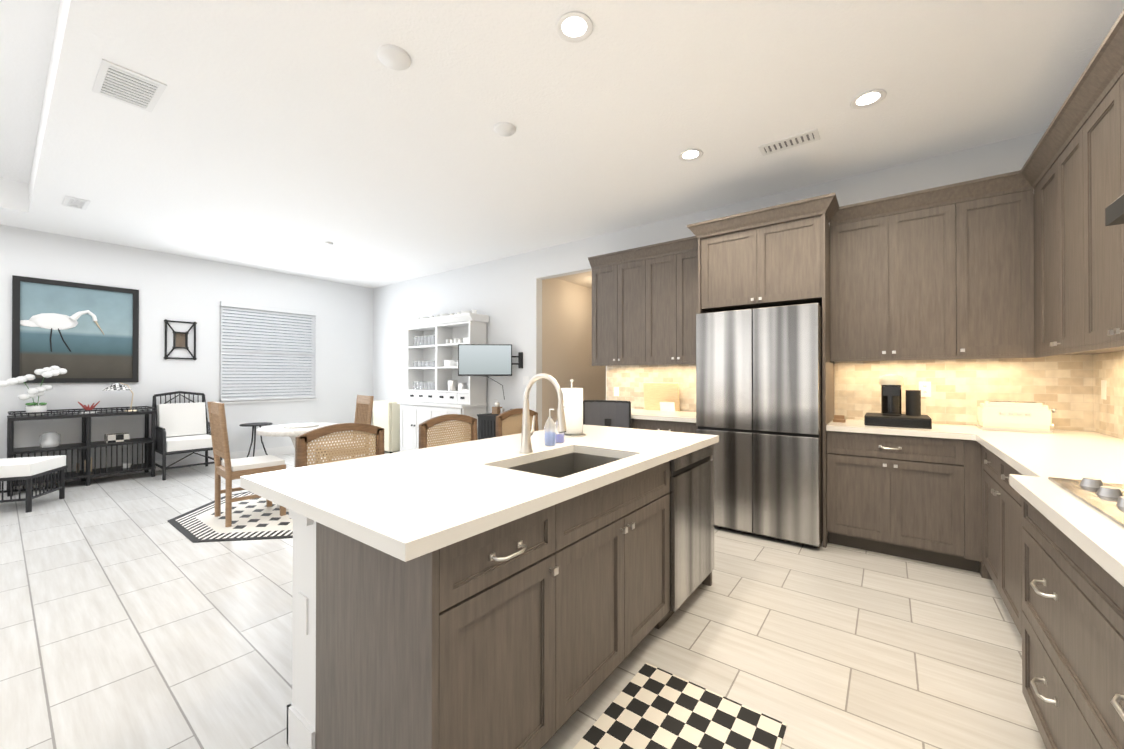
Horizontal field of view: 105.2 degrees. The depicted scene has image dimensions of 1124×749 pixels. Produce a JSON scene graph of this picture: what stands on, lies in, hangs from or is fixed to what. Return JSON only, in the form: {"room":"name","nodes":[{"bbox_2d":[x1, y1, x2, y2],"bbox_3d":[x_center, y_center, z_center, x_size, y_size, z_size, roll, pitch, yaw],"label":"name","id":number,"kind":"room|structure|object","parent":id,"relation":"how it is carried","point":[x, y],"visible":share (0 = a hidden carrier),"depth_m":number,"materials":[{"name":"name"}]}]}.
{"room":"kitchen","nodes":[
{"label":"kitchen","id":0,"kind":"room"},
{"bbox_2d":[0,224,372,470],"bbox_3d":[-5.958,-0.189,5.340,0.120,2.980,7.740,0,0,37],"label":"wall","id":1,"kind":"structure","parent":0,"point":[172,287],"depth_m":5.98,"materials":[{"name":"white paint"}]},
{"bbox_2d":[12,275,138,382],"bbox_3d":[-5.913,-0.509,5.276,0.080,1.220,1.030,0,0,37],"label":"framed picture","id":2,"kind":"object","parent":1,"relation":"attached to","point":[83,333],"visible":0.94,"depth_m":5.24,"materials":[{"name":"paper"}]},
{"bbox_2d":[164,319,196,359],"bbox_3d":[-5.342,-0.480,6.023,0.026,0.550,0.350,0,0,37],"label":"mirror","id":3,"kind":"object","parent":1,"relation":"attached to","point":[180,339],"visible":0.94,"depth_m":6.02,"materials":[{"name":"black"}]},
{"bbox_2d":[1,437,369,490],"bbox_3d":[-5.893,1.236,5.307,0.015,0.130,7.460,0,0,37],"label":"baseboard","id":4,"kind":"structure","parent":1,"relation":"attached to","point":[274,451],"depth_m":6.16,"materials":[{"name":"white wood"}]},
{"bbox_2d":[219,306,317,403],"bbox_3d":[-4.699,-0.320,6.933,0.100,1.520,1.400,0,0,37],"label":"window","id":5,"kind":"structure","parent":1,"relation":"in","point":[256,401],"depth_m":6.81,"materials":[{"name":"white"}]},
{"bbox_2d":[220,301,316,400],"bbox_3d":[-4.667,-0.343,6.909,0.070,1.485,1.330,0,0,37],"label":"window blinds","id":6,"kind":"object","parent":5,"relation":"attached to","point":[255,363],"visible":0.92,"depth_m":6.84,"materials":[{"name":"white plastic"}]},
{"bbox_2d":[0,443,1045,748],"bbox_3d":[-1.789,1.339,3.282,9.240,0.100,9.520,0,0,37],"label":"floor","id":7,"kind":"structure","parent":0,"point":[130,617],"depth_m":2.08,"materials":[{"name":"tile"}]},
{"bbox_2d":[0,455,67,512],"bbox_3d":[-5.705,1.006,3.998,1.350,0.576,0.550,0,0,-25],"label":"bench","id":8,"kind":"object","parent":7,"relation":"on","point":[28,469],"visible":1,"depth_m":4.17,"materials":[{"name":"black"}]},
{"bbox_2d":[7,406,155,496],"bbox_3d":[-5.705,0.859,5.155,0.440,0.883,1.160,0,0,37],"label":"console table","id":9,"kind":"object","parent":7,"relation":"on","point":[86,445],"visible":0.94,"depth_m":5.08,"materials":[{"name":"black"}]},
{"bbox_2d":[0,366,66,415],"bbox_3d":[-5.934,0.179,4.824,0.288,0.566,0.490,0,0,37],"label":"orchid pot","id":10,"kind":"object","parent":9,"relation":"on","point":[45,372],"visible":1,"depth_m":4.81,"materials":[{"name":"white ceramic"}]},
{"bbox_2d":[39,432,60,447],"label":"figurine","id":11,"kind":"object","parent":9,"relation":"on","point":[49,441],"depth_m":4.91,"materials":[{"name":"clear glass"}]},
{"bbox_2d":[78,401,99,413],"bbox_3d":[-5.695,0.393,5.174,0.085,0.143,0.183,0,0,37],"label":"decor","id":12,"kind":"object","parent":9,"relation":"on","point":[85,407],"visible":0.73,"depth_m":5.16,"materials":[{"name":"red"}]},
{"bbox_2d":[104,433,128,442],"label":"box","id":13,"kind":"object","parent":9,"relation":"on","point":[116,437],"depth_m":5.32,"materials":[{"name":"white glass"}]},
{"bbox_2d":[104,383,136,411],"bbox_3d":[-5.534,0.282,5.384,0.260,0.366,0.308,0,0,37],"label":"light","id":14,"kind":"object","parent":9,"relation":"on","point":[117,386],"visible":0.94,"depth_m":5.34,"materials":[{"name":"beige metal"}]},
{"bbox_2d":[121,462,130,467],"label":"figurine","id":15,"kind":"object","parent":9,"relation":"on","point":[124,464],"depth_m":5.40,"materials":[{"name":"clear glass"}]},
{"bbox_2d":[152,391,221,479],"bbox_3d":[-5.008,0.765,5.730,0.739,1.078,0.594,0,0,37],"label":"rattan armchair","id":16,"kind":"object","parent":7,"relation":"on","point":[184,427],"visible":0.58,"depth_m":5.71,"materials":[{"name":"black"}]},
{"bbox_2d":[168,491,292,542],"bbox_3d":[-2.558,1.292,4.319,1.959,0.007,1.959,0,0,37],"label":"dining rug","id":17,"kind":"object","parent":7,"relation":"on","point":[256,519],"visible":0.25,"depth_m":3.73,"materials":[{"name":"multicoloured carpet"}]},
{"bbox_2d":[207,401,285,526],"bbox_3d":[-2.858,0.764,3.898,0.450,1.042,0.497,0,0,41],"label":"dining chair","id":18,"kind":"object","parent":17,"relation":"on","point":[228,469],"visible":0.85,"depth_m":3.77,"materials":[{"name":"brown wood"}]},
{"bbox_2d":[256,423,337,509],"bbox_3d":[-2.605,0.895,4.294,0.740,0.784,0.740,0,0,37],"label":"round dining table","id":19,"kind":"object","parent":17,"relation":"on","point":[292,431],"visible":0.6,"depth_m":4.13,"materials":[{"name":"white wood"}]},
{"bbox_2d":[315,395,373,462],"bbox_3d":[-2.520,0.770,4.994,0.497,1.042,0.450,0,0,-45],"label":"dining chair","id":20,"kind":"object","parent":17,"relation":"on","point":[364,409],"visible":0.27,"depth_m":5.07,"materials":[{"name":"brown wood"}]},
{"bbox_2d":[239,422,272,456],"bbox_3d":[-4.609,1.027,6.481,0.410,0.569,0.410,0,0,37],"label":"round side table","id":21,"kind":"object","parent":7,"relation":"on","point":[254,425],"visible":0.81,"depth_m":6.48,"materials":[{"name":"black metal"}]},
{"bbox_2d":[295,423,384,467],"bbox_3d":[-1.024,0.776,2.227,0.499,1.016,0.474,0,0,37],"label":"counter stool","id":22,"kind":"object","parent":7,"relation":"on","point":[303,440],"visible":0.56,"depth_m":2.34,"materials":[{"name":"brown wicker"}]},
{"bbox_2d":[371,400,406,452],"bbox_3d":[-2.906,0.882,7.361,0.550,0.860,0.520,0,0,37],"label":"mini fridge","id":23,"kind":"object","parent":7,"relation":"on","point":[386,415],"visible":0.4,"depth_m":7.11,"materials":[{"name":"beige metal"}]},
{"bbox_2d":[397,310,488,451],"bbox_3d":[-1.872,0.185,6.610,1.650,2.246,0.470,0,0,37],"label":"hutch","id":24,"kind":"object","parent":7,"relation":"on","point":[437,385],"visible":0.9,"depth_m":6.61,"materials":[{"name":"white paint"}]},
{"bbox_2d":[419,414,477,448],"bbox_3d":[-0.588,0.780,2.800,0.499,1.016,0.474,0,0,37],"label":"counter stool","id":25,"kind":"object","parent":7,"relation":"on","point":[437,426],"visible":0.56,"depth_m":2.92,"materials":[{"name":"brown wicker"}]},
{"bbox_2d":[477,399,520,439],"bbox_3d":[-0.799,0.822,5.811,0.540,0.964,0.440,0,0,37],"label":"base cabinet","id":26,"kind":"object","parent":7,"relation":"on","point":[486,425],"visible":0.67,"depth_m":5.71,"materials":[{"name":"black"}]},
{"bbox_2d":[287,440,718,748],"bbox_3d":[-0.001,0.847,2.054,0.840,0.870,2.062,0,0,37],"label":"kitchen island","id":27,"kind":"object","parent":7,"relation":"on","point":[501,592],"depth_m":1.31,"materials":[{"name":"brown wood"}]},
{"bbox_2d":[240,424,718,563],"bbox_3d":[-0.100,0.392,2.105,1.040,0.040,2.160,0,0,37],"label":"island countertop","id":28,"kind":"structure","parent":27,"relation":"on","point":[398,505],"depth_m":1.43,"materials":[{"name":"white stone"}]},
{"bbox_2d":[519,373,566,452],"bbox_3d":[-0.082,0.183,2.012,0.272,0.377,0.099,0,0,37],"label":"pull-down faucet","id":29,"kind":"object","parent":28,"relation":"on","point":[526,443],"visible":1,"depth_m":2.04,"materials":[{"name":"silver metal"}]},
{"bbox_2d":[544,408,555,445],"bbox_3d":[-0.063,0.275,2.254,0.064,0.194,0.062,0,0,37],"label":"soap bottle","id":30,"kind":"object","parent":28,"relation":"on","point":[549,439],"visible":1,"depth_m":2.23,"materials":[{"name":"clear glass"}]},
{"bbox_2d":[555,406,564,442],"bbox_3d":[-0.010,0.271,2.351,0.065,0.204,0.057,0,0,37],"label":"glass soap dispenser","id":31,"kind":"object","parent":28,"relation":"on","point":[559,437],"visible":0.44,"depth_m":2.33,"materials":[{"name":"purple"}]},
{"bbox_2d":[560,379,585,436],"bbox_3d":[0.061,0.202,2.649,0.170,0.346,0.170,0,0,37],"label":"paper towel holder","id":32,"kind":"object","parent":28,"relation":"on","point":[573,404],"visible":0.92,"depth_m":2.59,"materials":[{"name":"white paper"}]},
{"bbox_2d":[654,444,713,628],"bbox_3d":[0.496,0.852,2.537,0.604,0.866,0.602,0,0,37],"label":"dishwasher","id":33,"kind":"object","parent":27,"relation":"in","point":[691,492],"visible":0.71,"depth_m":2.28,"materials":[{"name":"silver metal"}]},
{"bbox_2d":[496,408,538,436],"bbox_3d":[-0.177,0.783,3.342,0.499,1.016,0.474,0,0,37],"label":"counter stool","id":34,"kind":"object","parent":7,"relation":"on","point":[501,428],"visible":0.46,"depth_m":3.43,"materials":[{"name":"brown wood"}]},
{"bbox_2d":[583,400,630,427],"bbox_3d":[0.380,0.773,3.982,0.550,1.040,0.577,0,0,22],"label":"desk chair","id":35,"kind":"object","parent":7,"relation":"on","point":[611,413],"visible":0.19,"depth_m":4.23,"materials":[{"name":"grey"}]},
{"bbox_2d":[632,420,697,433],"bbox_3d":[1.143,0.859,4.232,0.634,0.870,0.655,0,0,37],"label":"base cabinet","id":36,"kind":"object","parent":7,"relation":"on","point":[660,425],"depth_m":3.97,"materials":[{"name":"brown wood"}]},
{"bbox_2d":[631,408,695,423],"bbox_3d":[0.845,0.405,4.438,1.354,0.040,0.698,0,0,37],"label":"countertop","id":37,"kind":"structure","parent":36,"relation":"on","point":[636,413],"depth_m":4.08,"materials":[{"name":"white stone"}]},
{"bbox_2d":[643,383,679,410],"bbox_3d":[1.066,0.237,4.616,0.400,0.299,0.064,0,0,37],"label":"cutting board","id":38,"kind":"object","parent":37,"relation":"on","point":[655,394],"visible":0.94,"depth_m":4.61,"materials":[{"name":"brown wood"}]},
{"bbox_2d":[660,402,674,411],"bbox_3d":[1.096,0.336,4.474,0.160,0.099,0.029,0,0,37],"label":"photo card","id":39,"kind":"object","parent":37,"relation":"on","point":[668,406],"visible":1,"depth_m":4.47,"materials":[{"name":"white paper"}]},
{"bbox_2d":[573,663,786,748],"bbox_3d":[0.130,1.274,1.122,0.560,0.006,1.540,0,0,37],"label":"kitchen rug","id":40,"kind":"object","parent":7,"relation":"on","point":[651,707],"visible":1,"depth_m":1.58,"materials":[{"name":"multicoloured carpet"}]},
{"bbox_2d":[696,303,822,546],"bbox_3d":[1.727,0.379,3.684,0.900,1.825,0.755,0,0,37],"label":"refrigerator","id":41,"kind":"object","parent":7,"relation":"on","point":[759,391],"visible":0.85,"depth_m":3.33,"materials":[{"name":"silver metal"}]},
{"bbox_2d":[687,193,838,547],"bbox_3d":[1.758,-0.011,3.727,1.104,2.605,0.730,0,0,37],"label":"tall cabinet","id":42,"kind":"object","parent":7,"relation":"on","point":[775,256],"visible":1,"depth_m":3.44,"materials":[{"name":"brown wood"}]},
{"bbox_2d":[1022,643,1123,748],"bbox_3d":[1.579,0.840,0.858,0.660,0.870,1.388,0,0,37],"label":"drawer","id":43,"kind":"object","parent":7,"relation":"on","point":[1073,702],"depth_m":1.15,"materials":[{"name":"brown wood"}]},
{"bbox_2d":[826,419,1123,666],"bbox_3d":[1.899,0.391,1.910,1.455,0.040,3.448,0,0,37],"label":"base cabinet","id":44,"kind":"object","parent":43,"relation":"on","point":[964,496],"depth_m":2.33,"materials":[{"name":"brown wood"}]},
{"bbox_2d":[833,415,845,422],"bbox_3d":[2.210,0.352,3.428,0.080,0.054,0.060,0,0,37],"label":"card holder","id":45,"kind":"object","parent":44,"relation":"on","point":[839,418],"visible":1,"depth_m":3.42,"materials":[{"name":"brown wood"}]},
{"bbox_2d":[864,374,931,428],"bbox_3d":[2.514,0.188,3.233,0.380,0.380,0.384,0,0,37],"label":"coffee maker","id":46,"kind":"object","parent":44,"relation":"on","point":[890,415],"visible":1,"depth_m":3.18,"materials":[{"name":"black"}]},
{"bbox_2d":[977,401,1056,432],"bbox_3d":[3.061,0.280,2.895,0.369,0.192,0.190,0,0,37],"label":"toaster","id":47,"kind":"object","parent":44,"relation":"on","point":[1034,417],"visible":1,"depth_m":2.84,"materials":[{"name":"beige metal"}]},
{"bbox_2d":[1048,477,1123,526],"bbox_3d":[1.694,0.343,1.045,0.540,0.045,0.760,0,0,37],"label":"gas cooktop","id":48,"kind":"object","parent":44,"relation":"in","point":[1104,498],"visible":1,"depth_m":1.27,"materials":[{"name":"silver metal"}]},
{"bbox_2d":[0,0,1123,287],"bbox_3d":[-2.327,-1.895,2.592,9.240,0.400,7.740,0,0,37],"label":"ceiling","id":49,"kind":"structure","parent":0,"point":[286,136],"depth_m":2.80,"materials":[{"name":"white paint"}]},
{"bbox_2d":[62,195,90,209],"bbox_3d":[-4.769,-1.681,4.219,0.360,0.008,0.160,0,0,37],"label":"ceiling vent","id":50,"kind":"object","parent":49,"relation":"in","point":[74,202],"visible":0.98,"depth_m":4.20,"materials":[{"name":"white metal"}]},
{"bbox_2d":[92,59,166,112],"bbox_3d":[-2.555,-1.691,2.538,0.420,0.008,0.260,0,0,37],"label":"ceiling vent","id":51,"kind":"object","parent":49,"relation":"in","point":[125,85],"visible":1,"depth_m":2.52,"materials":[{"name":"white metal"}]},
{"bbox_2d":[377,44,410,69],"bbox_3d":[-0.895,-1.685,2.294,0.170,0.022,0.170,0,0,37],"label":"detector","id":52,"kind":"object","parent":49,"relation":"attached to","point":[393,57],"visible":0.98,"depth_m":2.27,"materials":[{"name":"white plastic"}]},
{"bbox_2d":[494,122,515,136],"bbox_3d":[-0.393,-1.682,2.955,0.150,0.022,0.150,0,0,37],"label":"detector","id":53,"kind":"object","parent":49,"relation":"attached to","point":[505,129],"visible":0.96,"depth_m":2.93,"materials":[{"name":"white plastic"}]},
{"bbox_2d":[556,12,592,42],"bbox_3d":[0.060,-1.692,2.096,0.184,0.010,0.184,0,0,37],"label":"recessed light","id":54,"kind":"object","parent":49,"relation":"in","point":[574,27],"visible":1,"depth_m":2.09,"materials":[{"name":"white"}]},
{"bbox_2d":[678,148,702,160],"bbox_3d":[0.987,-1.685,3.301,0.184,0.010,0.184,0,0,37],"label":"recessed light","id":55,"kind":"object","parent":49,"relation":"in","point":[692,154],"visible":0.98,"depth_m":3.30,"materials":[{"name":"white"}]},
{"bbox_2d":[758,129,819,155],"bbox_3d":[1.652,-1.688,3.135,0.380,0.008,0.160,0,0,37],"label":"ceiling vent","id":56,"kind":"object","parent":49,"relation":"in","point":[791,142],"visible":1,"depth_m":3.12,"materials":[{"name":"white metal"}]},
{"bbox_2d":[850,89,886,108],"bbox_3d":[1.877,-1.689,2.637,0.184,0.010,0.184,0,0,37],"label":"recessed light","id":57,"kind":"object","parent":49,"relation":"in","point":[869,98],"visible":1,"depth_m":2.63,"materials":[{"name":"white"}]},
{"bbox_2d":[542,271,605,429],"bbox_3d":[0.736,-0.183,6.309,1.330,2.980,1.900,0,0,37],"label":"wall","id":58,"kind":"structure","parent":0,"point":[566,329],"depth_m":6.33,"materials":[{"name":"beige paint"}]},
{"bbox_2d":[373,131,1092,430],"bbox_3d":[-0.023,-0.188,5.616,9.240,2.980,0.120,0,0,37],"label":"wall","id":59,"kind":"structure","parent":0,"point":[504,294],"depth_m":5.85,"materials":[{"name":"white paint"}]},
{"bbox_2d":[458,344,522,399],"bbox_3d":[-0.987,-0.028,5.898,0.678,0.766,0.593,0,0,37],"label":"wall-mounted tv","id":60,"kind":"object","parent":59,"relation":"attached to","point":[487,360],"visible":1,"depth_m":5.87,"materials":[{"name":"black"}]},
{"bbox_2d":[523,376,529,384],"bbox_3d":[-0.491,0.085,5.891,0.120,0.120,0.006,0,0,37],"label":"electrical outlet plate","id":61,"kind":"object","parent":59,"relation":"attached to","point":[526,379],"depth_m":5.88,"materials":[{"name":"white plastic"}]},
{"bbox_2d":[588,248,639,363],"bbox_3d":[0.722,-0.714,4.769,0.725,1.185,0.327,0,0,37],"label":"upper cabinet","id":62,"kind":"object","parent":59,"relation":"attached to","point":[615,276],"depth_m":4.66,"materials":[{"name":"brown wood"}]},
{"bbox_2d":[614,387,618,395],"bbox_3d":[0.635,0.199,5.025,0.070,0.110,0.004,0,0,37],"label":"electrical outlet plate","id":63,"kind":"object","parent":59,"relation":"attached to","point":[616,389],"depth_m":5.02,"materials":[{"name":"white plastic"}]},
{"bbox_2d":[640,236,697,363],"bbox_3d":[1.207,-0.716,4.401,0.726,1.185,0.327,0,0,37],"label":"upper cabinet","id":64,"kind":"object","parent":59,"relation":"attached to","point":[644,305],"depth_m":4.30,"materials":[{"name":"brown wood"}]},
{"bbox_2d":[830,189,941,360],"bbox_3d":[2.586,-0.723,3.355,0.812,1.185,0.330,0,0,37],"label":"upper cabinet","id":65,"kind":"object","parent":59,"relation":"attached to","point":[886,254],"depth_m":3.24,"materials":[{"name":"brown wood"}]},
{"bbox_2d":[919,381,930,396],"bbox_3d":[2.833,0.114,3.356,0.074,0.120,0.005,0,0,37],"label":"electrical outlet plate","id":66,"kind":"object","parent":59,"relation":"attached to","point":[925,387],"depth_m":3.35,"materials":[{"name":"white plastic"}]},
{"bbox_2d":[938,169,1033,359],"bbox_3d":[2.989,-0.725,3.049,0.435,1.185,0.330,0,0,37],"label":"upper cabinet","id":67,"kind":"object","parent":59,"relation":"attached to","point":[1026,260],"depth_m":2.92,"materials":[{"name":"brown wood"}]},
{"bbox_2d":[1070,353,1101,354],"bbox_3d":[3.302,-0.669,2.811,0.310,1.070,0.330,0,0,37],"label":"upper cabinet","id":68,"kind":"object","parent":59,"relation":"attached to","point":[1070,353],"depth_m":2.74,"materials":[{"name":"brown wood"}]},
{"bbox_2d":[1101,380,1106,399],"bbox_3d":[3.398,0.095,2.696,0.005,0.120,0.070,0,0,37],"label":"electrical outlet plate","id":69,"kind":"object","parent":59,"relation":"attached to","point":[1103,382],"depth_m":2.68,"materials":[{"name":"white plastic"}]},
{"bbox_3d":[1.268,-0.221,-0.224,0.120,2.980,7.620,0,0,37],"label":"wall","id":70,"kind":"structure","parent":0,"visible":0},
{"bbox_2d":[1034,97,1123,356],"bbox_3d":[2.880,-0.729,2.273,0.330,1.185,0.839,0,0,37],"label":"upper cabinet","id":71,"kind":"object","parent":70,"relation":"attached to","point":[1060,173],"depth_m":2.35,"materials":[{"name":"brown wood"}]},
{"bbox_2d":[1082,33,1123,348],"bbox_3d":[2.425,-0.733,1.674,0.330,1.185,0.898,0,0,37],"label":"upper cabinet","id":72,"kind":"object","parent":70,"relation":"attached to","point":[1103,99],"depth_m":1.89,"materials":[{"name":"brown wood"}]},
{"bbox_2d":[1105,193,1123,225],"bbox_3d":[1.788,-1.101,0.981,0.498,1.202,0.820,0,0,37],"label":"range hood","id":73,"kind":"object","parent":70,"relation":"attached to","point":[1114,212],"visible":1,"depth_m":1.40,"materials":[{"name":"silver metal"}]},
{"label":"outside","id":74,"kind":"structure","parent":0,"visible":0},
{"bbox_2d":[222,309,310,396],"bbox_3d":[-5.089,-0.333,7.230,0.020,3.490,3.740,0,0,37],"label":"sky","id":75,"kind":"structure","parent":74,"point":[268,350],"depth_m":7.33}
]}

